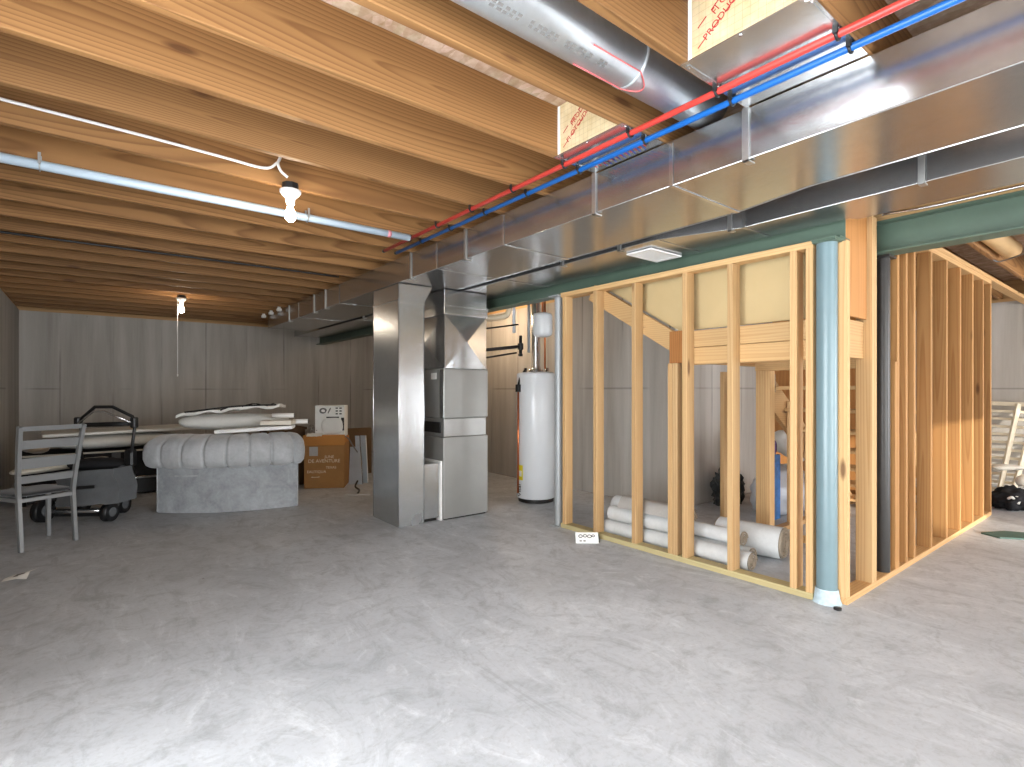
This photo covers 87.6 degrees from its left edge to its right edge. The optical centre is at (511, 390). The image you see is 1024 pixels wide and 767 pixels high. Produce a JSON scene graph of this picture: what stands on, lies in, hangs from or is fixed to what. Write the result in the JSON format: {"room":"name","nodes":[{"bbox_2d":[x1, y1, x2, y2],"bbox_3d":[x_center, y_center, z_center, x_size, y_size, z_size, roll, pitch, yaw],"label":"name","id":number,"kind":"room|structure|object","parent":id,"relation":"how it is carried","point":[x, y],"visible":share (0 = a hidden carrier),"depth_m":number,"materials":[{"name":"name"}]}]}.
{"room":"unfinished basement","nodes":[
{"label":"unfinished basement","id":0,"kind":"room"},
{"bbox_2d":[0,289,18,489],"bbox_3d":[-2.610,0.036,1.890,0.200,2.308,14.200,0,0,-38],"label":"wall","id":1,"kind":"structure","parent":0,"point":[9,313],"depth_m":6.43,"materials":[{"name":"concrete"}]},
{"bbox_2d":[19,310,372,450],"bbox_3d":[-4.682,0.036,9.170,5.560,2.308,0.200,0,0,-38],"label":"wall","id":2,"kind":"structure","parent":0,"point":[70,364],"depth_m":8.48,"materials":[{"name":"concrete"}]},
{"bbox_2d":[17,306,267,326],"bbox_3d":[-4.723,-1.257,9.125,5.680,0.278,0.140,0,0,-38],"label":"trim","id":3,"kind":"structure","parent":2,"relation":"attached to","point":[26,308],"depth_m":8.23,"materials":[{"name":"brown wood"}]},
{"bbox_2d":[0,451,1023,766],"bbox_3d":[1.370,1.250,4.900,10.180,0.120,14.400,0,0,-38],"label":"floor","id":4,"kind":"structure","parent":0,"point":[321,631],"depth_m":2.44,"materials":[{"name":"concrete"}]},
{"bbox_2d":[1,568,36,581],"bbox_3d":[-3.152,1.177,3.419,0.132,0.022,0.175,0,0,-21],"label":"paper scrap","id":5,"kind":"object","parent":4,"relation":"on","point":[24,575],"visible":1,"depth_m":3.38,"materials":[{"name":"grey"}]},
{"bbox_2d":[0,423,86,552],"bbox_3d":[-3.692,0.723,4.137,0.492,0.936,0.440,0,0,22],"label":"dining chair","id":6,"kind":"object","parent":4,"relation":"on","point":[6,495],"visible":1,"depth_m":4.09,"materials":[{"name":"wood"}]},
{"bbox_2d":[30,405,137,521],"bbox_3d":[-3.868,0.660,5.030,0.834,1.059,0.584,0,0,0],"label":"stroller","id":7,"kind":"object","parent":4,"relation":"on","point":[111,482],"visible":0.88,"depth_m":4.86,"materials":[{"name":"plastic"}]},
{"bbox_2d":[9,457,95,474],"bbox_3d":[-4.351,0.720,5.167,0.219,0.114,0.751,0,0,45],"label":"mat","id":8,"kind":"object","parent":7,"relation":"on","point":[60,467],"visible":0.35,"depth_m":4.99,"materials":[{"name":"fabric"}]},
{"bbox_2d":[55,465,136,506],"bbox_3d":[-3.828,0.870,4.916,0.565,0.339,0.328,0,0,0],"label":"basket","id":9,"kind":"object","parent":7,"relation":"on","point":[107,485],"depth_m":4.81,"materials":[{"name":"plastic"}]},
{"bbox_2d":[21,445,155,506],"bbox_3d":[-4.500,0.927,6.439,2.100,0.525,0.830,0,0,-42],"label":"sofa","id":10,"kind":"object","parent":4,"relation":"on","point":[145,476],"visible":0.27,"depth_m":6.01,"materials":[{"name":"fabric"}]},
{"bbox_2d":[55,431,171,448],"bbox_3d":[-4.649,0.575,6.310,1.196,0.154,0.775,0,0,-43],"label":"mattress","id":11,"kind":"object","parent":10,"relation":"on","point":[141,438],"visible":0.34,"depth_m":6.02,"materials":[{"name":"white fabric"}]},
{"bbox_2d":[41,424,193,437],"bbox_3d":[-4.392,0.457,6.573,2.100,0.073,0.720,0,0,-42],"label":"board","id":12,"kind":"object","parent":11,"relation":"on","point":[168,427],"visible":0.58,"depth_m":6.16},
{"bbox_2d":[143,432,304,512],"bbox_3d":[-2.886,0.807,5.502,1.461,0.758,0.839,0,0,-15],"label":"tufted sofa","id":13,"kind":"object","parent":4,"relation":"on","point":[196,473],"visible":1,"depth_m":5.20,"materials":[{"name":"grey fabric"}]},
{"bbox_2d":[178,413,288,429],"bbox_3d":[-3.001,0.327,5.805,1.081,0.175,0.404,0,0,-14],"label":"pillow","id":14,"kind":"object","parent":13,"relation":"on","point":[230,420],"visible":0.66,"depth_m":5.62,"materials":[{"name":"fabric"}]},
{"bbox_2d":[176,403,285,417],"bbox_3d":[-3.036,0.211,5.824,1.000,0.161,0.412,0,0,-15],"label":"folded blanket","id":15,"kind":"object","parent":14,"relation":"on","point":[252,405],"visible":0.99,"depth_m":5.65,"materials":[{"name":"white fabric"}]},
{"bbox_2d":[214,424,294,433],"bbox_3d":[-2.621,0.388,5.472,0.720,0.070,0.240,0,0,-15],"label":"board","id":16,"kind":"object","parent":13,"relation":"on","point":[274,427],"visible":1,"depth_m":5.38,"materials":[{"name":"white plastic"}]},
{"bbox_2d":[260,420,295,424],"bbox_3d":[-2.430,0.326,5.553,0.300,0.045,0.200,0,0,-10],"label":"board","id":17,"kind":"object","parent":16,"relation":"on","point":[263,422],"visible":1,"depth_m":5.46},
{"bbox_2d":[260,425,306,484],"bbox_3d":[-2.946,0.825,6.846,0.490,0.730,0.440,0,0,-38],"label":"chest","id":18,"kind":"object","parent":4,"relation":"on","point":[300,430],"visible":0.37,"depth_m":6.79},
{"bbox_2d":[303,435,348,488],"bbox_3d":[-2.320,0.861,6.706,0.486,0.652,0.454,0,0,-9],"label":"cardboard box","id":19,"kind":"object","parent":4,"relation":"on","point":[326,458],"visible":0.99,"depth_m":6.52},
{"bbox_2d":[315,405,347,435],"bbox_3d":[-2.273,0.374,6.727,0.350,0.388,0.308,0,0,-9],"label":"carton","id":20,"kind":"object","parent":19,"relation":"on","point":[329,419],"visible":1,"depth_m":6.59,"materials":[{"name":"cardboard"}]},
{"bbox_2d":[349,447,362,483],"bbox_3d":[-2.005,0.959,6.891,0.215,0.462,0.174,0,0,0],"label":"sheet metal offcut","id":21,"kind":"object","parent":4,"relation":"on","point":[355,466],"visible":0.97,"depth_m":6.88,"materials":[{"name":"metal"}]},
{"bbox_2d":[348,427,371,472],"bbox_3d":[-2.389,0.860,7.521,0.840,0.660,0.070,0,0,-38],"label":"carton","id":22,"kind":"object","parent":4,"relation":"on","point":[352,432],"visible":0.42,"depth_m":7.71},
{"bbox_2d":[360,435,367,482],"bbox_3d":[-1.935,0.889,6.997,0.074,0.602,0.228,0,0,-24],"label":"sheet metal offcut","id":23,"kind":"object","parent":4,"relation":"on","point":[362,437],"visible":0.91,"depth_m":7.00,"materials":[{"name":"metal"}]},
{"bbox_2d":[372,283,431,527],"bbox_3d":[-1.020,0.126,4.945,0.340,2.129,0.540,0,0,-38],"label":"duct","id":24,"kind":"object","parent":4,"relation":"on","point":[398,309],"visible":1,"depth_m":4.74,"materials":[{"name":"metal"}]},
{"bbox_2d":[424,458,441,521],"bbox_3d":[-0.852,0.917,5.026,0.187,0.545,0.450,0,0,-38],"label":"boot","id":25,"kind":"object","parent":4,"relation":"on","point":[432,468],"visible":0.5,"depth_m":4.87,"materials":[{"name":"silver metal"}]},
{"bbox_2d":[424,289,487,519],"bbox_3d":[-0.661,0.126,5.349,0.514,2.128,0.760,0,0,-38],"label":"furnace","id":26,"kind":"object","parent":4,"relation":"on","point":[455,371],"visible":0.82,"depth_m":5.05,"materials":[{"name":"silver metal"}]},
{"bbox_2d":[515,301,554,503],"bbox_3d":[0.262,0.040,5.822,0.424,2.300,0.424,0,0,7],"label":"water heater","id":27,"kind":"object","parent":4,"relation":"on","point":[535,388],"visible":0.98,"depth_m":5.64,"materials":[{"name":"white metal"}]},
{"bbox_2d":[548,294,562,527],"bbox_3d":[0.413,0.175,4.725,0.140,2.030,0.120,0,0,-38],"label":"steel column","id":28,"kind":"structure","parent":4,"relation":"on","point":[558,300],"depth_m":4.69,"materials":[{"name":"metal"}]},
{"bbox_2d":[575,532,599,542],"bbox_3d":[0.594,1.168,4.213,0.190,0.102,0.081,0,0,0],"label":"paper tag","id":29,"kind":"object","parent":4,"relation":"on","point":[580,537],"visible":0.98,"depth_m":4.20,"materials":[{"name":"white"}]},
{"bbox_2d":[604,519,667,548],"bbox_3d":[1.040,1.130,4.182,0.119,0.118,0.800,0,0,-39],"label":"roll","id":30,"kind":"object","parent":4,"relation":"on","point":[650,536],"visible":0.49,"depth_m":4.21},
{"bbox_2d":[607,505,667,532],"bbox_3d":[1.048,1.010,4.188,0.133,0.121,0.701,0,0,-38],"label":"roll","id":31,"kind":"object","parent":30,"relation":"on","point":[653,522],"visible":0.44,"depth_m":4.15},
{"bbox_2d":[694,535,756,554],"bbox_3d":[1.414,1.132,3.954,0.113,0.112,0.759,0,0,-39],"label":"roll","id":32,"kind":"object","parent":4,"relation":"on","point":[746,548],"visible":0.09,"depth_m":3.81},
{"bbox_2d":[694,521,747,546],"bbox_3d":[1.472,1.018,3.828,0.107,0.105,0.408,0,0,-38],"label":"roll","id":33,"kind":"object","parent":32,"relation":"on","point":[710,531],"visible":0.6,"depth_m":3.81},
{"bbox_2d":[694,538,757,570],"bbox_3d":[1.450,1.128,3.696,0.136,0.124,0.452,0,0,-38],"label":"roll","id":34,"kind":"object","parent":4,"relation":"on","point":[715,552],"visible":0.62,"depth_m":3.66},
{"bbox_2d":[710,468,744,505],"bbox_3d":[2.256,0.979,5.601,0.446,0.422,0.309,0,0,-38],"label":"sack","id":35,"kind":"object","parent":4,"relation":"on","point":[715,483],"visible":0.33,"depth_m":5.53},
{"bbox_2d":[714,517,789,559],"bbox_3d":[1.750,1.074,3.920,0.485,0.229,0.233,0,0,44],"label":"roll","id":36,"kind":"object","parent":4,"relation":"on","point":[771,541],"visible":0.65,"depth_m":3.77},
{"bbox_2d":[750,463,804,514],"bbox_3d":[2.648,0.954,5.269,0.855,0.472,0.483,0,0,-38],"label":"sack","id":37,"kind":"object","parent":4,"relation":"on","point":[783,467],"visible":0.2,"depth_m":5.09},
{"bbox_2d":[775,430,804,460],"bbox_3d":[2.863,0.553,5.425,0.398,0.330,0.277,0,0,-15],"label":"pillow","id":38,"kind":"object","parent":37,"relation":"on","point":[780,435],"visible":0.31,"depth_m":5.37,"materials":[{"name":"fabric"}]},
{"bbox_2d":[775,441,779,519],"bbox_3d":[2.337,0.790,4.822,0.120,0.720,0.120,0,0,-38],"label":"carton","id":39,"kind":"object","parent":4,"relation":"on","point":[777,456],"visible":0.13,"depth_m":4.78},
{"bbox_2d":[713,358,855,542],"bbox_3d":[2.665,0.388,4.589,3.031,1.605,1.268,0,0,-38],"label":"staircase","id":40,"kind":"structure","parent":4,"relation":"on","point":[772,403],"depth_m":4.48,"materials":[{"name":"brown wood"}]},
{"bbox_2d":[772,317,855,493],"bbox_3d":[3.616,0.090,6.009,0.020,2.200,1.360,0,0,-38],"label":"plywood sheet","id":41,"kind":"object","parent":4,"relation":"on","point":[783,376],"visible":0.02,"depth_m":5.87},
{"bbox_2d":[812,238,841,610],"bbox_3d":[1.780,0.175,3.000,0.170,2.030,0.178,0,0,-38],"label":"steel column","id":42,"kind":"structure","parent":4,"relation":"on","point":[826,592],"depth_m":2.97,"materials":[{"name":"metal"}]},
{"bbox_2d":[316,219,849,344],"bbox_3d":[-0.872,-0.999,6.443,0.208,0.315,8.800,0,0,-38],"label":"steel beam","id":43,"kind":"structure","parent":42,"relation":"on","point":[837,229],"depth_m":3.94,"materials":[{"name":"green metal"}]},
{"bbox_2d":[486,308,511,321],"bbox_3d":[-0.249,-0.934,5.664,0.508,0.432,0.066,0,0,-5],"label":"drain pipe","id":44,"kind":"object","parent":43,"relation":"attached to","point":[507,313],"visible":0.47,"depth_m":5.65,"materials":[{"name":"beige plastic"}]},
{"bbox_3d":[0.378,-1.276,5.884,1.480,0.240,0.038,0,0,-38],"label":"joist","id":45,"kind":"object","parent":43,"relation":"on","visible":0},
{"bbox_2d":[527,304,529,352],"bbox_3d":[0.179,-0.780,5.693,0.032,0.740,0.032,0,0,-38],"label":"vent riser","id":46,"kind":"object","parent":45,"relation":"attached to","point":[528,306],"visible":0.66,"depth_m":5.68,"materials":[{"name":"grey paint"}]},
{"bbox_2d":[533,302,552,337],"bbox_3d":[0.321,-0.858,5.601,0.208,0.585,0.208,0,0,-38],"label":"tank","id":47,"kind":"object","parent":45,"relation":"hanging from","point":[542,321],"visible":0.95,"depth_m":5.51,"materials":[{"name":"white metal"}]},
{"bbox_2d":[877,254,896,572],"bbox_3d":[2.376,0.146,3.423,0.130,2.012,0.115,0,0,-38],"label":"steel column","id":48,"kind":"structure","parent":4,"relation":"on","point":[883,261],"depth_m":3.39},
{"bbox_2d":[874,182,1023,255],"bbox_3d":[3.777,-1.008,1.557,0.150,0.296,4.770,0,0,-38],"label":"steel beam","id":49,"kind":"structure","parent":48,"relation":"on","point":[997,215],"depth_m":3.08,"materials":[{"name":"green metal"}]},
{"bbox_2d":[882,184,1023,215],"bbox_3d":[2.960,-1.079,2.442,0.029,0.029,2.171,0,0,-39],"label":"cable","id":50,"kind":"object","parent":49,"relation":"attached to","point":[1021,185],"visible":0.97,"depth_m":3.01,"materials":[{"name":"white plastic"}]},
{"bbox_2d":[981,531,1023,539],"bbox_3d":[4.184,1.183,4.371,0.573,0.012,0.238,0,0,11],"label":"strip","id":51,"kind":"object","parent":4,"relation":"on","point":[998,534],"visible":1,"depth_m":4.38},
{"bbox_2d":[991,401,1023,490],"bbox_3d":[6.070,0.655,6.173,0.561,1.060,1.381,0,0,-38],"label":"rail","id":52,"kind":"object","parent":4,"relation":"on","point":[1009,443],"visible":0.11,"depth_m":6.38,"materials":[{"name":"beige paint"}]},
{"bbox_2d":[991,485,1023,510],"bbox_3d":[5.088,1.077,5.440,0.634,0.225,0.412,0,0,-38],"label":"bag","id":53,"kind":"object","parent":4,"relation":"on","point":[1011,498],"visible":0.93,"depth_m":5.33,"materials":[{"name":"plastic"}]},
{"bbox_2d":[1007,496,1020,504],"bbox_3d":[4.930,1.072,5.230,0.132,0.086,0.049,0,0,3],"label":"print","id":54,"kind":"object","parent":53,"relation":"attached to","point":[1011,500],"depth_m":5.23,"materials":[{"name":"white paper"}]},
{"bbox_3d":[0.994,1.126,4.451,0.132,0.122,0.462,0,0,-38],"label":"roll","id":55,"kind":"object","parent":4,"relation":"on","visible":0},
{"bbox_2d":[610,495,697,520],"bbox_3d":[1.128,0.978,4.327,0.168,0.161,0.744,0,0,-38],"label":"roll","id":56,"kind":"object","parent":55,"relation":"on","point":[615,500],"visible":0.21,"depth_m":4.53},
{"bbox_2d":[617,495,696,517],"bbox_3d":[1.117,0.900,4.140,0.190,0.088,0.620,0,0,-38],"label":"carpet","id":57,"kind":"object","parent":56,"relation":"on","point":[651,507],"visible":0.56,"depth_m":4.12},
{"bbox_3d":[5.607,1.002,5.485,0.594,0.375,0.466,0,0,-38],"label":"bag","id":58,"kind":"object","parent":4,"relation":"on","visible":0},
{"bbox_2d":[991,464,1023,469],"bbox_3d":[5.368,0.826,5.801,0.342,0.064,0.138,0,0,-2],"label":"bundle","id":59,"kind":"object","parent":58,"relation":"on","point":[995,466],"visible":0.94,"depth_m":5.75,"materials":[{"name":"beige fabric"}]},
{"bbox_2d":[486,291,678,502],"bbox_3d":[-0.405,0.036,8.073,0.200,2.308,6.820,0,0,-38],"label":"wall","id":60,"kind":"structure","parent":0,"point":[501,420],"depth_m":6.26,"materials":[{"name":"concrete"}]},
{"bbox_2d":[487,290,609,314],"bbox_3d":[-0.499,-1.257,8.176,0.140,0.278,6.780,0,0,-38],"label":"trim","id":61,"kind":"structure","parent":60,"relation":"attached to","point":[550,301],"depth_m":7.20,"materials":[{"name":"brown wood"}]},
{"bbox_2d":[321,0,1023,280],"bbox_3d":[1.370,-1.406,4.900,10.180,0.020,14.400,0,0,-38],"label":"subfloor","id":62,"kind":"structure","parent":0,"point":[965,251],"depth_m":2.14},
{"bbox_2d":[4,292,268,317],"bbox_3d":[-4.593,-1.276,7.829,4.240,0.240,0.038,0,0,-38],"label":"joist","id":63,"kind":"object","parent":62,"relation":"attached to","point":[14,295],"visible":0.1,"depth_m":7.27,"materials":[{"name":"brown wood"}]},
{"bbox_2d":[0,287,275,313],"bbox_3d":[-4.336,-1.276,7.503,4.240,0.240,0.038,0,0,-38],"label":"joist","id":64,"kind":"object","parent":62,"relation":"attached to","point":[4,289],"visible":0.1,"depth_m":6.93,"materials":[{"name":"brown wood"}]},
{"bbox_2d":[9,297,267,320],"bbox_3d":[-4.850,-1.276,8.155,4.240,0.240,0.038,0,0,-38],"label":"joist","id":65,"kind":"object","parent":62,"relation":"attached to","point":[12,299],"visible":0.06,"depth_m":7.64,"materials":[{"name":"brown wood"}]},
{"bbox_2d":[13,302,267,323],"bbox_3d":[-5.107,-1.276,8.481,4.240,0.240,0.038,0,0,-38],"label":"joist","id":66,"kind":"object","parent":62,"relation":"attached to","point":[15,303],"visible":0.06,"depth_m":8.01,"materials":[{"name":"brown wood"}]},
{"bbox_2d":[0,281,283,310],"bbox_3d":[-4.079,-1.276,7.177,4.240,0.240,0.038,0,0,-38],"label":"joist","id":67,"kind":"object","parent":62,"relation":"attached to","point":[2,284],"visible":0.1,"depth_m":6.60,"materials":[{"name":"brown wood"}]},
{"bbox_2d":[0,275,291,307],"bbox_3d":[-3.822,-1.276,6.851,4.240,0.240,0.038,0,0,-38],"label":"joist","id":68,"kind":"object","parent":62,"relation":"attached to","point":[3,278],"visible":0.1,"depth_m":6.30,"materials":[{"name":"brown wood"}]},
{"bbox_2d":[0,268,302,303],"bbox_3d":[-3.565,-1.276,6.526,4.240,0.240,0.038,0,0,-38],"label":"joist","id":69,"kind":"object","parent":62,"relation":"attached to","point":[6,272],"visible":0.1,"depth_m":6.01,"materials":[{"name":"brown wood"}]},
{"bbox_2d":[176,294,186,376],"bbox_3d":[-3.978,-0.663,6.427,0.112,0.982,0.112,0,0,-38],"label":"pull-chain light","id":70,"kind":"object","parent":69,"relation":"attached to","point":[181,298],"visible":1,"depth_m":6.40,"materials":[{"name":"white plastic"}]},
{"bbox_2d":[0,260,312,299],"bbox_3d":[-3.308,-1.276,6.200,4.240,0.240,0.038,0,0,-38],"label":"joist","id":71,"kind":"object","parent":62,"relation":"attached to","point":[3,264],"visible":0.1,"depth_m":5.69,"materials":[{"name":"brown wood"}]},
{"bbox_2d":[0,252,323,294],"bbox_3d":[-3.052,-1.276,5.874,4.240,0.240,0.038,0,0,-38],"label":"joist","id":72,"kind":"object","parent":62,"relation":"attached to","point":[4,256],"visible":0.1,"depth_m":5.37,"materials":[{"name":"brown wood"}]},
{"bbox_2d":[0,241,338,289],"bbox_3d":[-2.795,-1.276,5.548,4.240,0.240,0.038,0,0,-38],"label":"joist","id":73,"kind":"object","parent":62,"relation":"attached to","point":[8,247],"visible":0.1,"depth_m":5.05,"materials":[{"name":"brown wood"}]},
{"bbox_2d":[0,231,338,277],"bbox_3d":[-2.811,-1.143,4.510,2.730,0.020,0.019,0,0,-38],"label":"joist","id":74,"kind":"object","parent":62,"relation":"attached to","point":[3,232],"visible":1,"depth_m":4.41,"materials":[{"name":"wood"}]},
{"bbox_2d":[0,230,352,283],"bbox_3d":[-2.538,-1.276,5.222,4.240,0.240,0.038,0,0,-38],"label":"joist","id":75,"kind":"object","parent":62,"relation":"attached to","point":[9,238],"visible":0.1,"depth_m":4.74,"materials":[{"name":"brown wood"}]},
{"bbox_2d":[0,216,370,277],"bbox_3d":[-2.281,-1.276,4.896,4.240,0.240,0.038,0,0,-38],"label":"joist","id":76,"kind":"object","parent":62,"relation":"attached to","point":[6,223],"visible":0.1,"depth_m":4.41,"materials":[{"name":"brown wood"}]},
{"bbox_2d":[0,199,389,269],"bbox_3d":[-2.024,-1.276,4.570,4.240,0.240,0.038,0,0,-38],"label":"joist","id":77,"kind":"object","parent":62,"relation":"attached to","point":[12,209],"visible":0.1,"depth_m":4.09,"materials":[{"name":"brown wood"}]},
{"bbox_2d":[0,180,409,261],"bbox_3d":[-1.767,-1.276,4.244,4.240,0.240,0.038,0,0,-38],"label":"joist","id":78,"kind":"object","parent":62,"relation":"attached to","point":[9,191],"visible":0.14,"depth_m":3.76,"materials":[{"name":"brown wood"}]},
{"bbox_2d":[0,163,435,252],"bbox_3d":[-1.510,-1.276,3.918,4.240,0.240,0.038,0,0,-38],"label":"joist","id":79,"kind":"object","parent":62,"relation":"attached to","point":[12,173],"visible":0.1,"depth_m":3.43,"materials":[{"name":"brown wood"}]},
{"bbox_2d":[0,125,463,241],"bbox_3d":[-1.253,-1.276,3.592,4.240,0.240,0.038,0,0,-38],"label":"joist","id":80,"kind":"object","parent":62,"relation":"attached to","point":[13,141],"visible":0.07,"depth_m":3.09,"materials":[{"name":"brown wood"}]},
{"bbox_2d":[0,152,410,240],"bbox_3d":[-1.775,-1.133,3.104,2.615,0.086,0.066,0,0,-38],"label":"vent pipe","id":81,"kind":"object","parent":80,"relation":"attached to","point":[40,165],"visible":1,"depth_m":3.01,"materials":[{"name":"metal"}]},
{"bbox_2d":[0,85,500,228],"bbox_3d":[-0.996,-1.276,3.267,4.240,0.240,0.038,0,0,-38],"label":"joist","id":82,"kind":"object","parent":62,"relation":"attached to","point":[313,180],"visible":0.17,"depth_m":2.79,"materials":[{"name":"brown wood"}]},
{"bbox_2d":[279,181,300,221],"bbox_3d":[-1.234,-1.048,2.974,0.112,0.213,0.112,0,0,-38],"label":"light bulb","id":83,"kind":"object","parent":82,"relation":"attached to","point":[290,190],"visible":1,"depth_m":2.95,"materials":[{"name":"glass"}]},
{"bbox_2d":[0,97,288,177],"bbox_3d":[-1.899,-1.228,2.469,1.635,0.118,0.075,0,0,-37],"label":"cable","id":84,"kind":"object","parent":83,"relation":"attached to","point":[277,162],"visible":0.97,"depth_m":2.58,"materials":[{"name":"plastic"}]},
{"bbox_2d":[268,0,1023,330],"bbox_3d":[-0.108,-1.043,3.990,0.598,0.222,10.800,0,0,-38],"label":"duct","id":85,"kind":"object","parent":82,"relation":"hanging from","point":[960,80],"visible":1,"depth_m":2.26,"materials":[{"name":"metal"}]},
{"bbox_2d":[451,0,727,129],"bbox_3d":[-0.239,-1.259,1.499,2.840,0.202,0.199,0,0,-38],"label":"duct","id":86,"kind":"object","parent":85,"relation":"attached to","point":[568,30],"visible":0.95,"depth_m":1.87,"materials":[{"name":"metal"}]},
{"bbox_2d":[382,0,918,252],"bbox_3d":[0.956,-1.133,1.801,0.050,0.044,6.445,0,0,-38],"label":"tube","id":87,"kind":"object","parent":82,"relation":"attached to","point":[836,34],"visible":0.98,"depth_m":2.05,"materials":[{"name":"red plastic"}]},
{"bbox_2d":[394,0,965,254],"bbox_3d":[1.039,-1.133,1.867,0.050,0.044,6.445,0,0,-38],"label":"tube","id":88,"kind":"object","parent":82,"relation":"attached to","point":[850,46],"visible":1,"depth_m":2.07,"materials":[{"name":"blue plastic"}]},
{"bbox_2d":[0,32,542,213],"bbox_3d":[-0.739,-1.276,2.941,4.240,0.240,0.038,0,0,-38],"label":"joist","id":89,"kind":"object","parent":62,"relation":"attached to","point":[29,66],"visible":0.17,"depth_m":2.44,"materials":[{"name":"brown wood"}]},
{"bbox_2d":[0,0,592,195],"bbox_3d":[-0.482,-1.276,2.615,4.240,0.240,0.038,0,0,-38],"label":"joist","id":90,"kind":"object","parent":62,"relation":"attached to","point":[122,34],"visible":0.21,"depth_m":2.16,"materials":[{"name":"brown wood"}]},
{"bbox_2d":[124,0,651,172],"bbox_3d":[-0.225,-1.276,2.289,4.240,0.240,0.038,0,0,-38],"label":"joist","id":91,"kind":"object","parent":62,"relation":"attached to","point":[320,36],"visible":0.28,"depth_m":2.03,"materials":[{"name":"brown wood"}]},
{"bbox_2d":[350,0,695,144],"bbox_3d":[0.032,-1.276,1.963,4.240,0.240,0.038,0,0,-38],"label":"joist","id":92,"kind":"object","parent":62,"relation":"attached to","point":[446,22],"visible":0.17,"depth_m":1.93,"materials":[{"name":"brown wood"}]},
{"bbox_2d":[553,123,663,172],"bbox_3d":[0.456,-1.152,2.561,0.297,0.007,0.437,0,0,-38],"label":"metal pan","id":93,"kind":"object","parent":92,"relation":"attached to","point":[619,129],"visible":0.52,"depth_m":2.54,"materials":[{"name":"silver metal"}]},
{"bbox_2d":[558,102,616,154],"bbox_3d":[0.344,-1.304,2.473,0.010,0.296,0.375,0,0,-38],"label":"panel","id":94,"kind":"object","parent":93,"relation":"on","point":[576,125],"visible":0.64,"depth_m":2.52,"materials":[{"name":"white paper"}]},
{"bbox_2d":[577,0,802,107],"bbox_3d":[0.288,-1.276,1.637,4.240,0.240,0.038,0,0,-38],"label":"joist","id":95,"kind":"object","parent":62,"relation":"attached to","point":[662,25],"visible":0.12,"depth_m":1.76,"materials":[{"name":"brown wood"}]},
{"bbox_2d":[294,126,1023,337],"bbox_3d":[0.091,-1.043,4.783,0.554,0.222,11.800,0,0,-38],"label":"duct","id":96,"kind":"object","parent":95,"relation":"hanging from","point":[994,161],"visible":0.54,"depth_m":2.80,"materials":[{"name":"metal"}]},
{"bbox_2d":[486,324,522,358],"bbox_3d":[-0.238,-0.605,5.656,0.720,0.610,0.152,0,0,0],"label":"gas pipe","id":97,"kind":"object","parent":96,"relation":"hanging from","point":[519,346],"visible":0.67,"depth_m":5.68,"materials":[{"name":"black metal"}]},
{"bbox_2d":[626,247,681,261],"bbox_3d":[0.981,-0.935,3.683,0.340,0.011,0.210,0,0,-38],"label":"air register","id":98,"kind":"object","parent":96,"relation":"attached to","point":[650,254],"visible":1,"depth_m":3.67,"materials":[{"name":"white plastic"}]},
{"bbox_2d":[818,0,912,58],"bbox_3d":[0.545,-1.276,1.311,4.240,0.240,0.038,0,0,-38],"label":"joist","id":99,"kind":"object","parent":62,"relation":"attached to","point":[845,12],"visible":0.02,"depth_m":1.81,"materials":[{"name":"brown wood"}]},
{"bbox_2d":[680,0,867,106],"bbox_3d":[0.908,-1.152,1.862,0.452,0.007,0.437,0,0,-38],"label":"metal pan","id":100,"kind":"object","parent":99,"relation":"attached to","point":[800,23],"visible":0.88,"depth_m":1.82,"materials":[{"name":"silver metal"}]},
{"bbox_2d":[688,0,796,59],"bbox_3d":[0.736,-1.304,1.726,0.010,0.296,0.375,0,0,-38],"label":"panel","id":101,"kind":"object","parent":100,"relation":"on","point":[710,22],"visible":1,"depth_m":1.78,"materials":[{"name":"white paper"}]},
{"bbox_2d":[942,247,1002,298],"bbox_3d":[3.951,-1.276,5.002,5.800,0.240,0.038,0,0,-38],"label":"joist","id":102,"kind":"object","parent":62,"relation":"attached to","point":[996,294],"visible":0.1,"depth_m":6.38,"materials":[{"name":"brown wood"}]},
{"bbox_2d":[966,241,1023,280],"bbox_3d":[4.208,-1.276,4.676,5.800,0.240,0.038,0,0,-38],"label":"joist","id":103,"kind":"object","parent":62,"relation":"attached to","point":[1015,266],"visible":0.1,"depth_m":4.92,"materials":[{"name":"brown wood"}]},
{"bbox_2d":[981,236,1022,257],"bbox_3d":[3.935,-1.240,4.337,1.150,0.150,0.150,0,0,-38],"label":"duct","id":104,"kind":"object","parent":103,"relation":"attached to","point":[1007,247],"visible":0.43,"depth_m":4.39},
{"bbox_2d":[561,241,815,599],"bbox_3d":[1.151,0.151,3.877,0.169,2.077,2.136,0,0,-38],"label":"wall","id":105,"kind":"structure","parent":0,"point":[794,340],"depth_m":3.69,"materials":[{"name":"brown wood"}]},
{"bbox_2d":[610,252,805,330],"bbox_3d":[1.313,-0.670,3.836,0.014,0.460,1.800,0,0,-38],"label":"board","id":106,"kind":"object","parent":105,"relation":"attached to","point":[764,285],"visible":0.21,"depth_m":3.65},
{"bbox_2d":[694,322,771,505],"bbox_3d":[3.380,0.036,6.841,4.220,2.308,0.200,0,0,-38],"label":"wall","id":107,"kind":"structure","parent":0,"point":[706,377],"depth_m":5.75,"materials":[{"name":"concrete"}]},
{"bbox_2d":[838,216,1023,604],"bbox_3d":[4.069,0.044,4.759,5.696,2.292,0.089,0,0,-38],"label":"wall","id":108,"kind":"structure","parent":0,"point":[940,302],"depth_m":3.69,"materials":[{"name":"brown wood"}]},
{"bbox_2d":[991,301,1023,487],"bbox_3d":[7.338,0.036,5.390,0.200,2.308,7.380,0,0,-38],"label":"wall","id":109,"kind":"structure","parent":0,"point":[1007,318],"depth_m":6.68,"materials":[{"name":"concrete"}]},
{"bbox_2d":[991,279,1023,302],"bbox_3d":[7.335,-1.257,5.362,0.160,0.278,7.340,0,0,-38],"label":"trim","id":110,"kind":"structure","parent":109,"relation":"attached to","point":[1018,285],"depth_m":6.71,"materials":[{"name":"brown wood"}]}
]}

